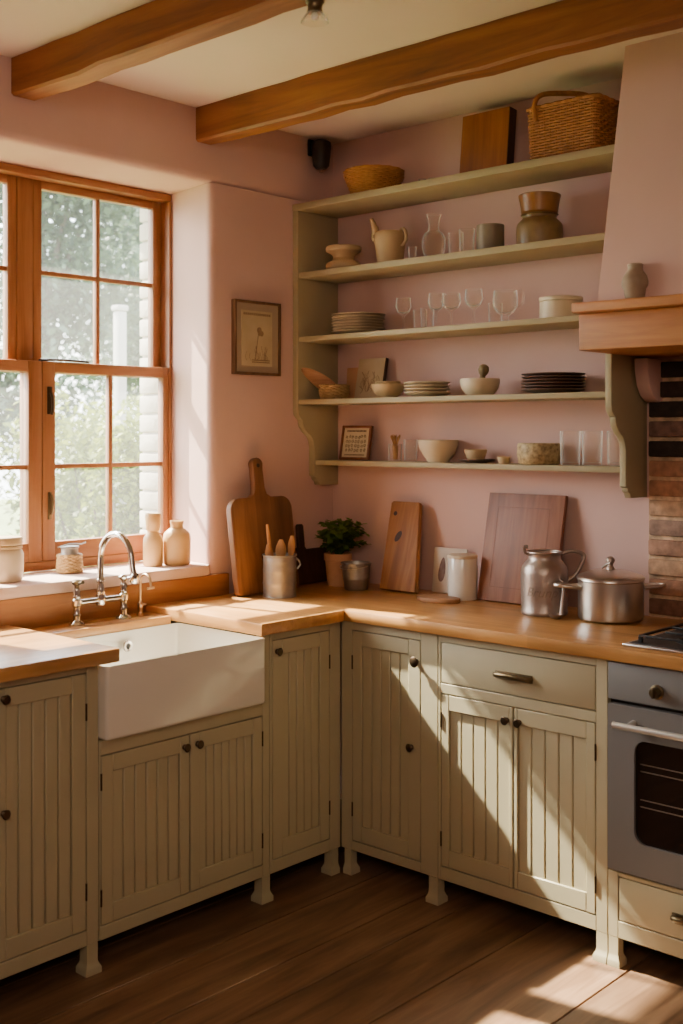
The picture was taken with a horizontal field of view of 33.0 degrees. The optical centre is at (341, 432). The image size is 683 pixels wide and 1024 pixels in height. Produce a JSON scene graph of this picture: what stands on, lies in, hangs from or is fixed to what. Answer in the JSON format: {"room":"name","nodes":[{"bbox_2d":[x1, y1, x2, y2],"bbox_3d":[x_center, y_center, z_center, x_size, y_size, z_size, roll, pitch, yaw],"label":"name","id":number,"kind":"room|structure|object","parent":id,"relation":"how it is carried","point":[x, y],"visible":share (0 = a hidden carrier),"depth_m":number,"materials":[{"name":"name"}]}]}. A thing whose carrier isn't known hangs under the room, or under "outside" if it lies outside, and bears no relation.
{"room":"kitchen","nodes":[
{"label":"kitchen","id":0,"kind":"room"},
{"bbox_2d":[140,208,157,533],"bbox_3d":[0.286,0.172,5.824,0.150,2.727,3.134,0,0,43],"label":"wall","id":1,"kind":"structure","parent":0,"point":[148,386],"depth_m":4.69,"materials":[{"name":"white paint"}]},
{"bbox_2d":[0,55,332,738],"bbox_3d":[-1.942,0.162,3.074,0.400,2.747,5.200,0,0,43],"label":"wall","id":2,"kind":"structure","parent":0,"point":[232,201],"depth_m":4.44,"materials":[{"name":"pink paint"}]},
{"bbox_2d":[0,162,171,572],"bbox_3d":[-1.137,-0.219,4.141,0.143,1.448,1.268,0,0,43],"label":"window","id":3,"kind":"structure","parent":2,"relation":"in","point":[23,186],"depth_m":4.18,"materials":[{"name":"brown wood"}]},
{"bbox_2d":[0,561,209,599],"bbox_3d":[-0.993,0.527,4.009,0.294,0.057,1.268,0,0,43],"label":"windowsill","id":4,"kind":"structure","parent":2,"relation":"attached to","point":[42,582],"depth_m":4.01,"materials":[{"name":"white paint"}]},
{"bbox_2d":[0,536,23,582],"bbox_3d":[-1.128,0.423,3.854,0.128,0.149,0.128,0,0,43],"label":"stoneware crock","id":5,"kind":"object","parent":4,"relation":"on","point":[11,553],"visible":1,"depth_m":3.81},
{"bbox_2d":[55,542,85,572],"bbox_3d":[-0.963,0.443,4.089,0.097,0.105,0.099,0,0,43],"label":"jar","id":6,"kind":"object","parent":4,"relation":"on","point":[69,560],"visible":1,"depth_m":4.06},
{"bbox_2d":[143,513,162,566],"bbox_3d":[-0.702,0.399,4.295,0.075,0.197,0.075,0,0,43],"label":"bottle","id":7,"kind":"object","parent":4,"relation":"on","point":[153,540],"visible":1,"depth_m":4.27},
{"bbox_2d":[163,520,190,565],"bbox_3d":[-0.619,0.414,4.336,0.104,0.167,0.104,0,0,43],"label":"bottle","id":8,"kind":"object","parent":4,"relation":"on","point":[176,540],"visible":1,"depth_m":4.30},
{"bbox_2d":[0,573,228,628],"bbox_3d":[-0.972,0.606,3.820,0.019,0.138,1.590,0,0,43],"label":"backsplash","id":9,"kind":"structure","parent":2,"relation":"attached to","point":[51,609],"depth_m":3.96,"materials":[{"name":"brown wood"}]},
{"bbox_2d":[231,299,280,375],"bbox_3d":[-0.332,-0.368,4.515,0.022,0.288,0.247,0,0,43],"label":"framed print","id":10,"kind":"object","parent":2,"relation":"attached to","point":[255,325],"visible":1,"depth_m":4.50,"materials":[{"name":"brown wood"}]},
{"bbox_2d":[308,139,330,172],"bbox_3d":[-0.086,-1.133,4.731,0.092,0.143,0.084,0,0,43],"label":"wall spotlight","id":11,"kind":"object","parent":2,"relation":"attached to","point":[319,150],"visible":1,"depth_m":4.70,"materials":[{"name":"black plastic"}]},
{"bbox_2d":[0,799,682,1023],"bbox_3d":[-0.062,1.565,1.351,4.700,0.060,5.200,0,0,43],"label":"floor","id":12,"kind":"structure","parent":0,"point":[367,946],"depth_m":3.33,"materials":[{"name":"brown wood"}]},
{"bbox_2d":[0,666,101,979],"bbox_3d":[-1.077,1.096,3.248,0.559,0.879,0.584,0,0,43],"label":"base cabinet","id":13,"kind":"object","parent":12,"relation":"on","point":[49,723],"visible":0.99,"depth_m":3.17,"materials":[{"name":"green paint"}]},
{"bbox_2d":[0,625,119,682],"bbox_3d":[-1.066,0.635,3.258,0.599,0.040,0.635,0,0,43],"label":"countertop","id":14,"kind":"structure","parent":13,"relation":"on","point":[24,653],"depth_m":3.23,"materials":[{"name":"brown wood"}]},
{"bbox_2d":[98,635,272,940],"bbox_3d":[-0.652,1.096,3.712,0.559,0.879,0.682,0,0,43],"label":"base cabinet","id":15,"kind":"object","parent":12,"relation":"on","point":[183,808],"visible":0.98,"depth_m":3.51,"materials":[{"name":"green paint"}]},
{"bbox_2d":[171,620,339,875],"bbox_3d":[-0.311,1.096,4.083,0.559,0.879,0.343,0,0,43],"label":"base cabinet","id":16,"kind":"object","parent":12,"relation":"on","point":[304,664],"visible":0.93,"depth_m":3.91,"materials":[{"name":"green paint"}]},
{"bbox_2d":[342,621,447,905],"bbox_3d":[0.321,1.096,4.066,0.432,0.879,0.519,0,0,43],"label":"base cabinet","id":17,"kind":"object","parent":12,"relation":"on","point":[390,675],"visible":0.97,"depth_m":3.90,"materials":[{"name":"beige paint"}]},
{"bbox_2d":[438,635,612,964],"bbox_3d":[0.715,1.096,3.727,0.616,0.879,0.586,0,0,43],"label":"base cabinet","id":18,"kind":"object","parent":12,"relation":"on","point":[523,732],"visible":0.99,"depth_m":3.52,"materials":[{"name":"green paint"}]},
{"bbox_2d":[146,581,682,671],"bbox_3d":[0.457,0.635,3.721,2.219,0.040,0.997,0,0,43],"label":"countertop","id":19,"kind":"structure","parent":18,"relation":"on","point":[318,603],"depth_m":3.83,"materials":[{"name":"brown wood"}]},
{"bbox_2d":[26,612,170,638],"bbox_3d":[-0.831,0.655,3.850,0.145,0.036,0.551,0,0,43],"label":"ledge","id":20,"kind":"object","parent":19,"relation":"on","point":[105,625],"visible":0.53,"depth_m":3.84,"materials":[{"name":"brown wood"}]},
{"bbox_2d":[69,531,138,625],"bbox_3d":[-0.747,0.482,3.822,0.226,0.310,0.242,0,0,43],"label":"tap","id":21,"kind":"object","parent":20,"relation":"on","point":[100,599],"visible":1,"depth_m":3.85,"materials":[{"name":"silver metal"}]},
{"bbox_2d":[137,573,154,615],"bbox_3d":[-0.679,0.563,4.006,0.077,0.148,0.036,0,0,43],"label":"tap","id":22,"kind":"object","parent":20,"relation":"on","point":[140,603],"visible":1,"depth_m":4.01,"materials":[{"name":"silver metal"}]},
{"bbox_2d":[137,602,143,615],"bbox_3d":[-0.701,0.614,4.020,0.026,0.046,0.026,0,0,43],"label":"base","id":23,"kind":"object","parent":22,"relation":"attached to","point":[140,604],"depth_m":4.01,"materials":[{"name":"metal"}]},
{"bbox_2d":[77,623,264,740],"bbox_3d":[-0.617,0.771,3.641,0.444,0.213,0.624,0,0,43],"label":"sink","id":24,"kind":"object","parent":19,"relation":"in","point":[167,675],"visible":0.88,"depth_m":3.53,"materials":[{"name":"beige ceramic"}]},
{"bbox_2d":[226,458,298,595],"bbox_3d":[-0.309,0.356,4.443,0.100,0.516,0.324,0,0,43],"label":"paddle board","id":25,"kind":"object","parent":19,"relation":"on","point":[248,518],"visible":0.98,"depth_m":4.39,"materials":[{"name":"brown wood"}]},
{"bbox_2d":[262,552,300,597],"bbox_3d":[-0.229,0.536,4.332,0.130,0.157,0.139,0,0,43],"label":"tin","id":26,"kind":"object","parent":19,"relation":"on","point":[279,572],"visible":0.98,"depth_m":4.28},
{"bbox_2d":[266,524,271,546],"bbox_3d":[-0.264,0.475,4.336,0.042,0.257,0.010,0,0,-21],"label":"wooden spoon","id":27,"kind":"object","parent":26,"relation":"in","point":[267,525],"visible":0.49,"depth_m":4.33,"materials":[{"name":"brown wood"}]},
{"bbox_2d":[265,544,273,555],"bbox_3d":[-0.269,0.510,4.306,0.033,0.186,0.010,0,0,0],"label":"wooden spoon","id":28,"kind":"object","parent":26,"relation":"in","point":[268,551],"visible":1,"depth_m":4.30,"materials":[{"name":"brown wood"}]},
{"bbox_2d":[275,539,286,555],"bbox_3d":[-0.226,0.503,4.323,0.041,0.200,0.017,0,0,-14],"label":"wooden spoon","id":29,"kind":"object","parent":26,"relation":"in","point":[280,550],"visible":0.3,"depth_m":4.33,"materials":[{"name":"brown wood"}]},
{"bbox_2d":[288,536,294,555],"bbox_3d":[-0.190,0.496,4.339,0.031,0.214,0.010,0,0,-13],"label":"wooden spatula","id":30,"kind":"object","parent":26,"relation":"in","point":[291,544],"visible":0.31,"depth_m":4.34,"materials":[{"name":"brown wood"}]},
{"bbox_2d":[295,524,326,584],"bbox_3d":[-0.129,0.493,4.702,0.043,0.242,0.200,0,0,43],"label":"board","id":31,"kind":"object","parent":19,"relation":"on","point":[312,569],"visible":0.69,"depth_m":4.68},
{"bbox_2d":[324,552,351,586],"bbox_3d":[-0.014,0.550,4.631,0.114,0.130,0.114,0,0,43],"label":"terracotta pot","id":32,"kind":"object","parent":19,"relation":"on","point":[334,573],"visible":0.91,"depth_m":4.59,"materials":[{"name":"brown ceramic"}]},
{"bbox_2d":[316,518,371,553],"bbox_3d":[-0.023,0.419,4.642,0.229,0.151,0.244,0,0,43],"label":"herb plant","id":33,"kind":"object","parent":32,"relation":"in","point":[339,537],"visible":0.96,"depth_m":4.62,"materials":[{"name":"green plant"}]},
{"bbox_2d":[340,561,370,590],"bbox_3d":[0.055,0.562,4.509,0.127,0.106,0.126,0,0,43],"label":"metal bucket","id":34,"kind":"object","parent":19,"relation":"on","point":[355,573],"visible":1,"depth_m":4.47,"materials":[{"name":"metal"}]},
{"bbox_2d":[380,501,422,593],"bbox_3d":[0.246,0.443,4.475,0.196,0.341,0.122,0,0,43],"label":"board","id":35,"kind":"object","parent":19,"relation":"on","point":[401,562],"visible":1,"depth_m":4.46,"materials":[{"name":"brown wood"}]},
{"bbox_2d":[417,594,460,603],"bbox_3d":[0.353,0.607,4.192,0.175,0.016,0.100,0,0,36],"label":"flat board","id":36,"kind":"object","parent":19,"relation":"on","point":[442,599],"visible":1,"depth_m":4.15,"materials":[{"name":"brown wood"}]},
{"bbox_2d":[432,547,467,592],"bbox_3d":[0.414,0.529,4.399,0.156,0.172,0.025,0,0,43],"label":"card","id":37,"kind":"object","parent":19,"relation":"on","point":[440,568],"visible":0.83,"depth_m":4.42,"materials":[{"name":"beige"}]},
{"bbox_2d":[448,553,477,600],"bbox_3d":[0.447,0.532,4.255,0.111,0.165,0.111,0,0,43],"label":"canister","id":38,"kind":"object","parent":19,"relation":"on","point":[462,567],"visible":0.93,"depth_m":4.21,"materials":[{"name":"beige ceramic"}]},
{"bbox_2d":[477,492,567,603],"bbox_3d":[0.648,0.419,4.145,0.330,0.390,0.095,0,0,43],"label":"cutting board","id":39,"kind":"object","parent":19,"relation":"on","point":[514,521],"visible":0.74,"depth_m":4.16,"materials":[{"name":"red wood"}]},
{"bbox_2d":[521,545,585,616],"bbox_3d":[0.704,0.498,3.905,0.186,0.233,0.177,0,0,43],"label":"milk jug","id":40,"kind":"object","parent":19,"relation":"on","point":[542,568],"visible":0.99,"depth_m":3.85,"materials":[{"name":"grey metal"}]},
{"bbox_2d":[548,579,564,618],"bbox_3d":[0.712,0.551,3.804,0.052,0.128,0.065,0,0,43],"label":"ladle","id":41,"kind":"object","parent":19,"relation":"on","point":[552,615],"visible":0.93,"depth_m":3.80,"materials":[{"name":"grey metal"}]},
{"bbox_2d":[548,613,563,618],"bbox_3d":[0.707,0.607,3.799,0.052,0.016,0.052,0,0,43],"label":"spoon","id":42,"kind":"object","parent":41,"relation":"attached to","point":[553,615],"depth_m":3.79,"materials":[{"name":"metal"}]},
{"bbox_2d":[553,556,665,623],"bbox_3d":[0.879,0.511,3.784,0.286,0.209,0.264,0,0,43],"label":"stock pot","id":43,"kind":"object","parent":19,"relation":"on","point":[610,595],"visible":1,"depth_m":3.70,"materials":[{"name":"silver metal"}]},
{"bbox_2d":[623,623,682,653],"bbox_3d":[1.173,0.599,3.304,0.560,0.032,0.470,0,0,43],"label":"gas hob","id":44,"kind":"object","parent":19,"relation":"in","point":[672,640],"visible":1,"depth_m":3.32,"materials":[{"name":"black metal"}]},
{"bbox_2d":[607,869,682,968],"bbox_3d":[1.167,1.398,3.313,0.607,0.274,0.586,0,0,43],"label":"drawer","id":45,"kind":"object","parent":12,"relation":"on","point":[648,913],"visible":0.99,"depth_m":3.26,"materials":[{"name":"green paint"}]},
{"bbox_2d":[608,661,682,888],"bbox_3d":[1.151,0.958,3.301,0.598,0.598,0.584,0,0,43],"label":"oven","id":46,"kind":"object","parent":45,"relation":"on","point":[645,713],"visible":1,"depth_m":3.25,"materials":[{"name":"grey metal"}]},
{"bbox_2d":[0,0,682,143],"bbox_3d":[-0.062,-1.252,1.351,4.740,0.080,5.240,0,0,43],"label":"ceiling","id":47,"kind":"structure","parent":0,"point":[277,49],"depth_m":3.70,"materials":[{"name":"paint"}]},
{"bbox_2d":[11,0,306,100],"bbox_3d":[0.695,-1.147,2.176,4.698,0.128,0.096,0,0,43],"label":"ceiling beam","id":48,"kind":"structure","parent":47,"relation":"attached to","point":[155,29],"depth_m":3.32,"materials":[{"name":"brown wood"}]},
{"bbox_2d":[301,0,328,24],"bbox_3d":[-0.067,-1.058,2.899,0.072,0.056,0.072,0,0,43],"label":"ceiling spotlight","id":49,"kind":"object","parent":48,"relation":"attached to","point":[314,6],"visible":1,"depth_m":2.89,"materials":[{"name":"brown"}]},
{"bbox_2d":[196,0,682,144],"bbox_3d":[1.214,-1.144,2.743,4.698,0.134,0.094,0,0,43],"label":"ceiling beam","id":50,"kind":"structure","parent":47,"relation":"attached to","point":[564,27],"depth_m":3.53,"materials":[{"name":"brown wood"}]},
{"bbox_2d":[333,78,682,798],"bbox_3d":[1.618,0.162,3.405,5.200,2.747,0.100,0,0,43],"label":"wall","id":51,"kind":"structure","parent":0,"point":[601,523],"depth_m":4.36,"materials":[{"name":"pink paint"}]},
{"bbox_2d":[292,144,646,497],"bbox_3d":[0.440,-0.352,4.251,1.516,1.141,0.242,0,0,43],"label":"shelf unit","id":52,"kind":"object","parent":51,"relation":"attached to","point":[315,223],"visible":0.81,"depth_m":4.30,"materials":[{"name":"green paint"}]},
{"bbox_2d":[318,384,349,398],"bbox_3d":[-0.030,-0.164,4.673,0.126,0.059,0.127,0,0,43],"label":"wicker bowl","id":53,"kind":"object","parent":52,"relation":"on","point":[326,391],"visible":0.97,"depth_m":4.62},
{"bbox_2d":[301,368,334,387],"bbox_3d":[-0.083,-0.203,4.660,0.162,0.116,0.011,0,0,-6],"label":"wooden scoop","id":54,"kind":"object","parent":53,"relation":"in","point":[316,378],"visible":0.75,"depth_m":4.66,"materials":[{"name":"brown wood"}]},
{"bbox_2d":[326,244,361,268],"bbox_3d":[0.009,-0.695,4.623,0.144,0.099,0.144,0,0,43],"label":"pot","id":55,"kind":"object","parent":52,"relation":"on","point":[343,255],"visible":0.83,"depth_m":4.57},
{"bbox_2d":[347,368,357,397],"bbox_3d":[0.050,-0.199,4.742,0.070,0.132,0.022,0,0,43],"label":"picture book","id":56,"kind":"object","parent":52,"relation":"on","point":[351,372],"visible":0.53,"depth_m":4.74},
{"bbox_2d":[339,426,372,459],"bbox_3d":[0.059,0.043,4.686,0.158,0.140,0.037,0,0,43],"label":"framed print","id":57,"kind":"object","parent":52,"relation":"on","point":[356,441],"visible":1,"depth_m":4.68,"materials":[{"name":"red wood"}]},
{"bbox_2d":[332,329,381,333],"bbox_3d":[0.067,-0.393,4.589,0.214,0.015,0.214,0,0,43],"label":"dinner plate","id":58,"kind":"object","parent":52,"relation":"on","point":[344,330],"visible":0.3,"depth_m":4.50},
{"bbox_2d":[332,326,384,329],"bbox_3d":[0.068,-0.404,4.591,0.214,0.015,0.214,0,0,43],"label":"dinner plate","id":59,"kind":"object","parent":58,"relation":"on","point":[348,327],"visible":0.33,"depth_m":4.51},
{"bbox_2d":[331,323,384,327],"bbox_3d":[0.067,-0.415,4.590,0.214,0.015,0.214,0,0,43],"label":"dinner plate","id":60,"kind":"object","parent":59,"relation":"on","point":[350,324],"visible":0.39,"depth_m":4.51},
{"bbox_2d":[331,320,384,324],"bbox_3d":[0.066,-0.427,4.590,0.214,0.015,0.214,0,0,43],"label":"dinner plate","id":61,"kind":"object","parent":60,"relation":"on","point":[355,321],"visible":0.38,"depth_m":4.51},
{"bbox_2d":[331,318,384,321],"bbox_3d":[0.067,-0.438,4.593,0.214,0.015,0.214,0,0,43],"label":"dinner plate","id":62,"kind":"object","parent":61,"relation":"on","point":[339,319],"visible":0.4,"depth_m":4.51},
{"bbox_2d":[332,315,384,318],"bbox_3d":[0.067,-0.449,4.590,0.214,0.015,0.214,0,0,43],"label":"dinner plate","id":63,"kind":"object","parent":62,"relation":"on","point":[340,316],"visible":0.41,"depth_m":4.51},
{"bbox_2d":[332,312,384,315],"bbox_3d":[0.067,-0.460,4.590,0.214,0.015,0.214,0,0,43],"label":"dinner plate","id":64,"kind":"object","parent":63,"relation":"on","point":[341,313],"visible":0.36,"depth_m":4.50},
{"bbox_2d":[354,358,388,397],"bbox_3d":[0.120,-0.216,4.650,0.144,0.165,0.049,0,0,43],"label":"picture book","id":65,"kind":"object","parent":52,"relation":"on","point":[372,370],"visible":0.91,"depth_m":4.65,"materials":[{"name":"brown paper"}]},
{"bbox_2d":[343,164,404,193],"bbox_3d":[0.127,-0.976,4.538,0.243,0.102,0.242,0,0,43],"label":"basket bowl","id":66,"kind":"object","parent":52,"relation":"on","point":[361,178],"visible":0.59,"depth_m":4.45,"materials":[{"name":"wicker"}]},
{"bbox_2d":[371,383,404,396],"bbox_3d":[0.180,-0.159,4.446,0.132,0.053,0.132,0,0,43],"label":"bowl","id":67,"kind":"object","parent":52,"relation":"on","point":[383,389],"visible":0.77,"depth_m":4.40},
{"bbox_2d":[375,381,400,383],"bbox_3d":[0.180,-0.185,4.446,0.100,0.021,0.100,0,0,43],"label":"bowl","id":68,"kind":"object","parent":67,"relation":"on","point":[376,382],"visible":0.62,"depth_m":4.41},
{"bbox_2d":[369,218,407,261],"bbox_3d":[0.181,-0.741,4.470,0.141,0.190,0.129,0,0,-4],"label":"pitcher","id":69,"kind":"object","parent":52,"relation":"on","point":[389,244],"visible":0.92,"depth_m":4.42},
{"bbox_2d":[404,391,450,396],"bbox_3d":[0.323,-0.142,4.336,0.176,0.018,0.176,0,0,43],"label":"plate","id":70,"kind":"object","parent":52,"relation":"on","point":[414,393],"visible":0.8,"depth_m":4.27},
{"bbox_2d":[403,388,449,391],"bbox_3d":[0.321,-0.154,4.336,0.176,0.018,0.176,0,0,43],"label":"plate","id":71,"kind":"object","parent":70,"relation":"on","point":[405,389],"visible":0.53,"depth_m":4.27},
{"bbox_2d":[404,384,449,387],"bbox_3d":[0.321,-0.167,4.336,0.176,0.018,0.176,0,0,43],"label":"plate","id":72,"kind":"object","parent":71,"relation":"on","point":[425,385],"visible":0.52,"depth_m":4.27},
{"bbox_2d":[404,381,449,384],"bbox_3d":[0.322,-0.179,4.335,0.176,0.018,0.176,0,0,43],"label":"plate","id":73,"kind":"object","parent":72,"relation":"on","point":[409,382],"visible":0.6,"depth_m":4.27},
{"bbox_2d":[421,213,445,255],"bbox_3d":[0.349,-0.734,4.366,0.092,0.178,0.092,0,0,43],"label":"carafe","id":74,"kind":"object","parent":52,"relation":"on","point":[430,213],"visible":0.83,"depth_m":4.36,"materials":[{"name":"clear glass"}]},
{"bbox_2d":[418,440,458,461],"bbox_3d":[0.367,0.071,4.376,0.154,0.085,0.154,0,0,43],"label":"bowl","id":75,"kind":"object","parent":52,"relation":"on","point":[432,450],"visible":1,"depth_m":4.32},
{"bbox_2d":[442,292,460,311],"bbox_3d":[0.405,-0.449,4.246,0.071,0.124,0.071,0,0,43],"label":"wine glass","id":76,"kind":"object","parent":52,"relation":"on","point":[450,292],"visible":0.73,"depth_m":4.24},
{"bbox_2d":[464,288,482,308],"bbox_3d":[0.479,-0.452,4.178,0.068,0.131,0.068,0,0,43],"label":"wine glass","id":77,"kind":"object","parent":52,"relation":"on","point":[472,288],"visible":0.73,"depth_m":4.17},
{"bbox_2d":[458,459,494,462],"bbox_3d":[0.499,0.106,4.263,0.140,0.014,0.140,0,0,43],"label":"saucer","id":78,"kind":"object","parent":52,"relation":"on","point":[462,460],"visible":0.98,"depth_m":4.21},
{"bbox_2d":[465,449,486,458],"bbox_3d":[0.497,0.085,4.265,0.084,0.043,0.084,0,0,43],"label":"bowl","id":79,"kind":"object","parent":78,"relation":"on","point":[470,453],"visible":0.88,"depth_m":4.23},
{"bbox_2d":[460,378,499,394],"bbox_3d":[0.501,-0.163,4.172,0.144,0.061,0.144,0,0,43],"label":"mortar","id":80,"kind":"object","parent":52,"relation":"on","point":[470,386],"visible":0.88,"depth_m":4.12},
{"bbox_2d":[478,364,488,377],"bbox_3d":[0.508,-0.196,4.160,0.040,0.098,0.058,0,0,-24],"label":"pestle","id":81,"kind":"object","parent":80,"relation":"in","point":[483,369],"visible":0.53,"depth_m":4.14,"materials":[{"name":"wood"}]},
{"bbox_2d":[460,106,516,172],"bbox_3d":[0.536,-1.050,4.231,0.213,0.252,0.068,0,0,43],"label":"wooden block","id":82,"kind":"object","parent":52,"relation":"on","point":[488,137],"visible":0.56,"depth_m":4.20,"materials":[{"name":"brown wood"}]},
{"bbox_2d":[477,223,503,248],"bbox_3d":[0.538,-0.696,4.165,0.100,0.102,0.100,0,0,43],"label":"beaker","id":83,"kind":"object","parent":52,"relation":"on","point":[489,235],"visible":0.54,"depth_m":4.12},
{"bbox_2d":[497,456,510,463],"bbox_3d":[0.585,0.101,4.149,0.048,0.026,0.048,0,0,43],"label":"egg cup","id":84,"kind":"object","parent":52,"relation":"on","point":[501,459],"visible":1,"depth_m":4.13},
{"bbox_2d":[493,289,524,320],"bbox_3d":[0.585,-0.444,4.082,0.090,0.116,0.109,0,0,-19],"label":"wine glass","id":85,"kind":"object","parent":52,"relation":"on","point":[517,305],"visible":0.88,"depth_m":4.09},
{"bbox_2d":[517,443,560,464],"bbox_3d":[0.698,0.076,4.074,0.156,0.075,0.156,0,0,43],"label":"speckled bowl","id":86,"kind":"object","parent":52,"relation":"on","point":[527,453],"visible":0.98,"depth_m":4.01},
{"bbox_2d":[516,211,562,243],"bbox_3d":[0.691,-0.702,4.024,0.162,0.114,0.162,0,0,43],"label":"storage jar","id":87,"kind":"object","parent":52,"relation":"on","point":[539,225],"visible":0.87,"depth_m":3.96,"materials":[{"name":"brown ceramic"}]},
{"bbox_2d":[518,191,560,213],"bbox_3d":[0.691,-0.794,4.024,0.146,0.068,0.146,0,0,43],"label":"bowl","id":88,"kind":"object","parent":87,"relation":"on","point":[534,201],"visible":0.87,"depth_m":3.97,"materials":[{"name":"brown ceramic"}]},
{"bbox_2d":[521,388,584,392],"bbox_3d":[0.729,-0.140,3.977,0.220,0.015,0.220,0,0,43],"label":"plate","id":89,"kind":"object","parent":52,"relation":"on","point":[535,390],"visible":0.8,"depth_m":3.90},
{"bbox_2d":[521,385,585,388],"bbox_3d":[0.731,-0.151,3.977,0.220,0.015,0.220,0,0,43],"label":"plate","id":90,"kind":"object","parent":89,"relation":"on","point":[530,386],"visible":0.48,"depth_m":3.89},
{"bbox_2d":[521,382,585,385],"bbox_3d":[0.730,-0.162,3.978,0.220,0.015,0.220,0,0,43],"label":"plate","id":91,"kind":"object","parent":90,"relation":"on","point":[527,383],"visible":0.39,"depth_m":3.89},
{"bbox_2d":[521,378,585,382],"bbox_3d":[0.731,-0.172,3.977,0.220,0.015,0.220,0,0,43],"label":"plate","id":92,"kind":"object","parent":91,"relation":"on","point":[554,379],"visible":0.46,"depth_m":3.89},
{"bbox_2d":[521,375,585,378],"bbox_3d":[0.731,-0.183,3.977,0.220,0.015,0.220,0,0,43],"label":"plate","id":93,"kind":"object","parent":92,"relation":"on","point":[541,376],"visible":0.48,"depth_m":3.89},
{"bbox_2d":[521,372,584,375],"bbox_3d":[0.730,-0.194,3.978,0.220,0.015,0.220,0,0,43],"label":"plate","id":94,"kind":"object","parent":93,"relation":"on","point":[536,373],"visible":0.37,"depth_m":3.89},
{"bbox_2d":[539,295,582,317],"bbox_3d":[0.752,-0.424,3.955,0.150,0.078,0.150,0,0,43],"label":"lidded dish","id":95,"kind":"object","parent":52,"relation":"on","point":[554,305],"visible":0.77,"depth_m":3.89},
{"bbox_2d":[560,431,580,464],"bbox_3d":[0.789,0.055,3.976,0.072,0.118,0.072,0,0,43],"label":"tumbler","id":96,"kind":"object","parent":52,"relation":"on","point":[580,431],"visible":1,"depth_m":3.97,"materials":[{"name":"clear glass"}]},
{"bbox_2d":[526,91,618,159],"bbox_3d":[0.794,-1.045,3.919,0.294,0.241,0.211,0,0,43],"label":"wicker basket","id":97,"kind":"object","parent":52,"relation":"on","point":[584,121],"visible":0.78,"depth_m":3.84,"materials":[{"name":"brown wicker"}]},
{"bbox_2d":[581,431,602,465],"bbox_3d":[0.853,0.055,3.924,0.072,0.118,0.072,0,0,43],"label":"tumbler","id":98,"kind":"object","parent":52,"relation":"on","point":[581,431],"visible":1,"depth_m":3.93,"materials":[{"name":"clear glass"}]},
{"bbox_3d":[0.211,0.080,4.522,0.054,0.068,0.054,0,0,43],"label":"tumbler","id":99,"kind":"object","parent":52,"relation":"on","visible":0},
{"bbox_2d":[390,435,399,459],"bbox_3d":[0.211,0.058,4.522,0.040,0.099,0.033,0,0,0],"label":"bunch","id":100,"kind":"object","parent":99,"relation":"in","point":[393,437],"visible":1,"depth_m":4.51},
{"bbox_2d":[572,294,682,357],"bbox_3d":[1.251,-0.321,3.333,1.048,0.143,0.498,0,0,43],"label":"mantel shelf","id":101,"kind":"object","parent":51,"relation":"attached to","point":[651,326],"visible":1,"depth_m":3.42,"materials":[{"name":"brown wood"}]},
{"bbox_2d":[621,263,648,298],"bbox_3d":[0.868,-0.446,3.408,0.079,0.104,0.079,0,0,43],"label":"vase","id":102,"kind":"object","parent":101,"relation":"on","point":[634,283],"visible":0.89,"depth_m":3.38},
{"bbox_2d":[634,358,662,401],"bbox_3d":[1.016,-0.169,3.810,0.050,0.144,0.114,0,0,43],"label":"corbel","id":103,"kind":"object","parent":51,"relation":"attached to","point":[647,371],"depth_m":3.78,"materials":[{"name":"pink paint"}]},
{"bbox_2d":[598,32,682,300],"bbox_3d":[1.278,-0.803,3.344,0.940,0.817,0.450,0,0,43],"label":"range hood","id":104,"kind":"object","parent":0,"point":[644,221],"depth_m":3.47,"materials":[{"name":"pink paint"}]},
{"bbox_2d":[648,359,682,619],"bbox_3d":[1.448,0.647,3.473,1.142,1.776,0.028,0,0,43],"label":"brick wall","id":105,"kind":"structure","parent":0,"point":[665,445],"depth_m":3.80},
{"label":"outside","id":106,"kind":"structure","parent":0,"visible":0},
{"bbox_2d":[0,499,60,572],"bbox_3d":[-5.128,1.785,17.665,24.000,0.240,36.000,0,0,43],"label":"lawn","id":107,"kind":"structure","parent":106,"point":[4,518],"depth_m":23.09,"materials":[{"name":"green plant"}]},
{"bbox_2d":[0,184,142,571],"bbox_3d":[-3.848,-1.249,14.066,4.090,6.278,3.010,0,0,-15],"label":"tree","id":108,"kind":"object","parent":107,"relation":"on","point":[56,292],"visible":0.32,"depth_m":13.94,"materials":[{"name":"green plant"}]},
{"bbox_2d":[0,383,142,539],"bbox_3d":[-1.949,0.700,9.114,1.297,2.280,1.342,0,0,43],"label":"shrub","id":109,"kind":"object","parent":107,"relation":"on","point":[72,497],"visible":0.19,"depth_m":8.95,"materials":[{"name":"green plant"}]},
{"bbox_2d":[54,206,142,419],"bbox_3d":[-4.371,-1.948,25.526,4.801,7.675,4.251,0,0,-21],"label":"tree","id":110,"kind":"object","parent":107,"relation":"on","point":[100,380],"visible":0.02,"depth_m":24.61,"materials":[{"name":"green plant"}]},
{"bbox_2d":[55,387,142,539],"bbox_3d":[-2.354,0.701,11.215,1.141,2.276,1.463,0,0,-22],"label":"shrub","id":111,"kind":"object","parent":107,"relation":"on","point":[129,402],"visible":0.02,"depth_m":10.98,"materials":[{"name":"green plant"}]},
{"bbox_2d":[62,208,142,400],"bbox_3d":[-2.882,-1.431,18.998,3.681,6.643,3.279,0,0,43],"label":"tree","id":112,"kind":"object","parent":107,"relation":"on","point":[135,357],"visible":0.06,"depth_m":18.72,"materials":[{"name":"green plant"}]},
{"bbox_2d":[71,394,142,566],"bbox_3d":[-1.406,0.792,7.521,0.765,2.091,0.822,0,0,43],"label":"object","id":113,"kind":"object","parent":107,"relation":"on","point":[128,521],"visible":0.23,"depth_m":7.34,"materials":[{"name":"green plant"}]},
{"bbox_2d":[111,305,128,529],"bbox_3d":[-1.530,0.455,7.961,0.090,2.660,0.090,0,0,43],"label":"post","id":114,"kind":"object","parent":107,"relation":"on","point":[119,314],"visible":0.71,"depth_m":7.93,"materials":[{"name":"paint"}]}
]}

